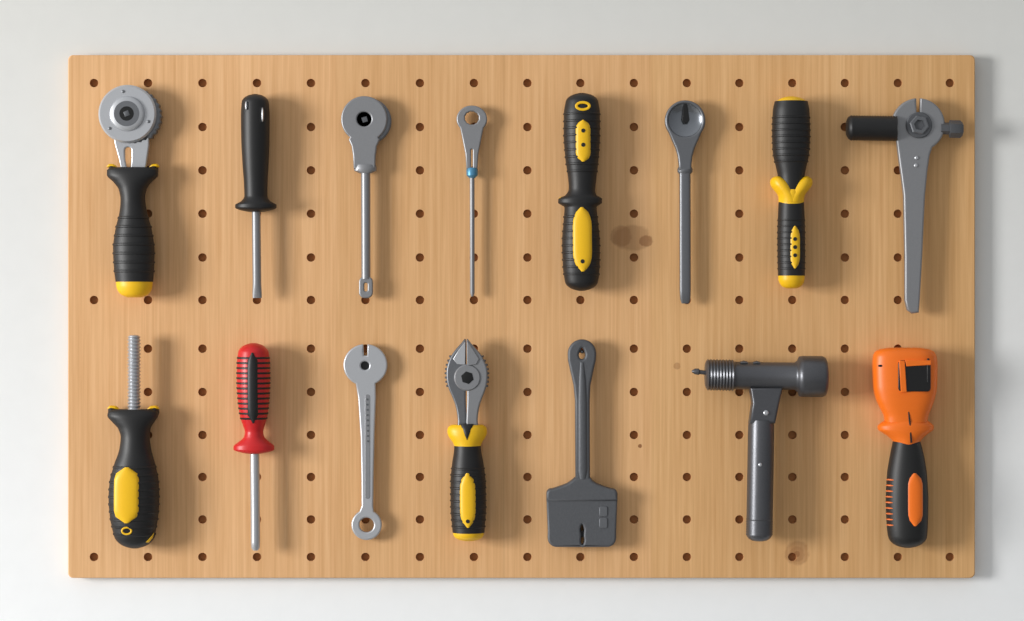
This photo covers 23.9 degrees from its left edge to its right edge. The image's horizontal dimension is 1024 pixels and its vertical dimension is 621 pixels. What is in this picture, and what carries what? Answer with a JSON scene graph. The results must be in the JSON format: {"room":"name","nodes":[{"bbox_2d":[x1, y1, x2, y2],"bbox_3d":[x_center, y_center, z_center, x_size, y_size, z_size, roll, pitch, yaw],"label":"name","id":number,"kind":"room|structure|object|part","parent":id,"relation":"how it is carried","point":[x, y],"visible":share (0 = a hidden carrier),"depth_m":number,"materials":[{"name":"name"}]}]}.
{"room":"workshop","nodes":[
{"label":"workshop","id":0,"kind":"room"},
{"bbox_2d":[0,0,1023,620],"bbox_3d":[0.000,0.050,2.740,6.000,2.800,0.120,0,0,0],"label":"wall","id":1,"kind":"structure","parent":0,"point":[38,38],"depth_m":2.68,"materials":[{"name":"paint"}]},
{"bbox_2d":[68,55,974,577],"bbox_3d":[0.011,0.007,2.670,1.000,0.577,0.009,0,0,0],"label":"pegboard","id":2,"kind":"object","parent":1,"relation":"attached to","point":[673,450],"visible":0.91,"depth_m":2.67,"materials":[{"name":"brown wood"}]},
{"bbox_2d":[98,85,162,296],"bbox_3d":[-0.418,-0.131,2.647,0.069,0.232,0.037,0,0,0],"label":"wrench","id":3,"kind":"object","parent":2,"relation":"hanging from","point":[131,116],"visible":1,"depth_m":2.64,"materials":[{"name":"black rubber"}]},
{"bbox_2d":[119,106,133,120],"bbox_3d":[-0.421,-0.215,2.641,0.016,0.016,0.005,0,0,0],"label":"socket","id":4,"kind":"object","parent":3,"relation":"attached to","point":[126,113],"depth_m":2.64,"materials":[{"name":"black metal"}]},
{"bbox_3d":[-0.421,-0.215,2.649,0.064,0.064,0.017,0,0,0],"label":"head plate","id":5,"kind":"part","parent":3,"relation":"part of","materials":[{"name":"metal"}]},
{"bbox_2d":[107,335,159,548],"bbox_3d":[-0.414,0.143,2.644,0.058,0.233,0.042,0,0,0],"label":"screwdriver","id":6,"kind":"object","parent":2,"relation":"hanging from","point":[133,489],"visible":1,"depth_m":2.63,"materials":[{"name":"black rubber"}]},
{"bbox_3d":[-0.414,0.184,2.645,0.057,0.152,0.039,0,0,0],"label":"handle","id":7,"kind":"part","parent":6,"relation":"part of","materials":[{"name":"black rubber"}]},
{"bbox_2d":[233,343,273,550],"bbox_3d":[-0.283,0.149,2.646,0.038,0.227,0.038,0,0,45],"label":"screwdriver","id":8,"kind":"object","parent":2,"relation":"hanging from","point":[253,367],"visible":1,"depth_m":2.63,"materials":[{"name":"red plastic"}]},
{"bbox_3d":[-0.282,0.096,2.646,0.045,0.121,0.037,0,0,0],"label":"handle","id":9,"kind":"part","parent":8,"relation":"part of","materials":[{"name":"red plastic"}]},
{"bbox_2d":[235,94,276,297],"bbox_3d":[-0.281,-0.125,2.648,0.045,0.223,0.032,0,0,0],"label":"screwdriver","id":10,"kind":"object","parent":2,"relation":"hanging from","point":[255,113],"visible":1,"depth_m":2.64,"materials":[{"name":"black plastic"}]},
{"bbox_3d":[-0.281,-0.173,2.649,0.045,0.129,0.032,0,0,0],"label":"handle","id":11,"kind":"part","parent":10,"relation":"part of","materials":[{"name":"black plastic"}]},
{"bbox_2d":[343,344,387,539],"bbox_3d":[-0.161,0.144,2.660,0.048,0.215,0.015,0,0,0],"label":"wrench","id":12,"kind":"object","parent":2,"relation":"hanging from","point":[365,371],"visible":1,"depth_m":2.65,"materials":[{"name":"metal"}]},
{"bbox_3d":[-0.159,0.149,2.654,0.006,0.115,0.001,0,0,0],"label":"shank panel","id":13,"kind":"part","parent":12,"relation":"part of","materials":[{"name":"metal"}]},
{"bbox_2d":[341,96,391,297],"bbox_3d":[-0.160,-0.124,2.657,0.055,0.222,0.021,0,0,0],"label":"wrench","id":14,"kind":"object","parent":2,"relation":"attached to","point":[366,120],"visible":1,"depth_m":2.65,"materials":[{"name":"metal"}]},
{"bbox_2d":[445,339,488,540],"bbox_3d":[-0.049,0.142,2.646,0.042,0.221,0.037,0,0,-37],"label":"pliers","id":15,"kind":"object","parent":2,"relation":"hanging from","point":[468,487],"visible":1,"depth_m":2.64,"materials":[{"name":"metal"}]},
{"bbox_3d":[-0.048,0.195,2.647,0.039,0.096,0.034,0,0,0],"label":"handle","id":16,"kind":"part","parent":15,"relation":"part of","materials":[{"name":"black rubber"}]},
{"bbox_2d":[456,105,486,295],"bbox_3d":[-0.044,-0.120,2.659,0.034,0.210,0.018,0,0,0],"label":"wrench","id":17,"kind":"object","parent":2,"relation":"hanging from","point":[471,134],"visible":1,"depth_m":2.65,"materials":[{"name":"metal"}]},
{"bbox_3d":[-0.044,-0.081,2.655,0.005,0.132,0.005,0,0,0],"label":"rod","id":18,"kind":"part","parent":17,"relation":"part of","materials":[{"name":"metal"}]},
{"bbox_2d":[558,93,601,290],"bbox_3d":[0.074,-0.130,2.648,0.043,0.217,0.039,0,0,39],"label":"handle","id":19,"kind":"object","parent":2,"relation":"hanging from","point":[580,238],"visible":1,"depth_m":2.63,"materials":[{"name":"black rubber"}]},
{"bbox_2d":[546,339,616,547],"bbox_3d":[0.077,0.146,2.656,0.078,0.228,0.023,0,0,0],"label":"scraper","id":20,"kind":"object","parent":2,"relation":"hanging from","point":[575,503],"visible":1,"depth_m":2.65,"materials":[{"name":"metal"}]},
{"bbox_3d":[0.077,0.109,2.652,0.031,0.155,0.010,0,0,0],"label":"handle","id":21,"kind":"part","parent":20,"relation":"part of","materials":[{"name":"metal"}]},
{"bbox_2d":[665,100,704,302],"bbox_3d":[0.190,-0.119,2.658,0.044,0.223,0.019,0,0,0],"label":"wrench","id":22,"kind":"object","parent":2,"relation":"attached to","point":[685,119],"visible":1,"depth_m":2.65,"materials":[{"name":"metal"}]},
{"bbox_2d":[669,104,701,136],"bbox_3d":[0.190,-0.209,2.654,0.038,0.038,0.006,0,0,0],"label":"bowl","id":23,"kind":"object","parent":22,"relation":"on","point":[685,120],"depth_m":2.65,"materials":[{"name":"metal"}]},
{"bbox_2d":[692,356,828,541],"bbox_3d":[0.270,0.151,2.641,0.147,0.202,0.045,0,0,0],"label":"hammer","id":24,"kind":"object","parent":2,"relation":"attached to","point":[808,376],"visible":1,"depth_m":2.63,"materials":[{"name":"metal"}]},
{"bbox_3d":[0.271,0.174,2.641,0.030,0.108,0.029,0,0,0],"label":"handle","id":25,"kind":"part","parent":24,"relation":"part of","materials":[{"name":"silver metal"}]},
{"bbox_2d":[770,96,812,287],"bbox_3d":[0.306,-0.129,2.646,0.046,0.210,0.038,0,0,0],"label":"handle","id":26,"kind":"object","parent":2,"relation":"attached to","point":[790,124],"visible":1,"depth_m":2.63,"materials":[{"name":"black rubber"}]},
{"bbox_2d":[845,98,963,313],"bbox_3d":[0.430,-0.115,2.650,0.127,0.236,0.028,0,0,0],"label":"wrench","id":27,"kind":"object","parent":2,"relation":"attached to","point":[915,133],"visible":1,"depth_m":2.65,"materials":[{"name":"metal"}]},
{"bbox_2d":[872,348,937,547],"bbox_3d":[0.430,0.150,2.644,0.071,0.219,0.040,0,0,0],"label":"power tool","id":28,"kind":"object","parent":2,"relation":"attached to","point":[904,379],"visible":1,"depth_m":2.63,"materials":[{"name":"orange plastic"}]},
{"bbox_3d":[0.432,0.201,2.646,0.047,0.117,0.036,0,0,0],"label":"handle","id":29,"kind":"part","parent":28,"relation":"part of","materials":[{"name":"black rubber"}]}
]}

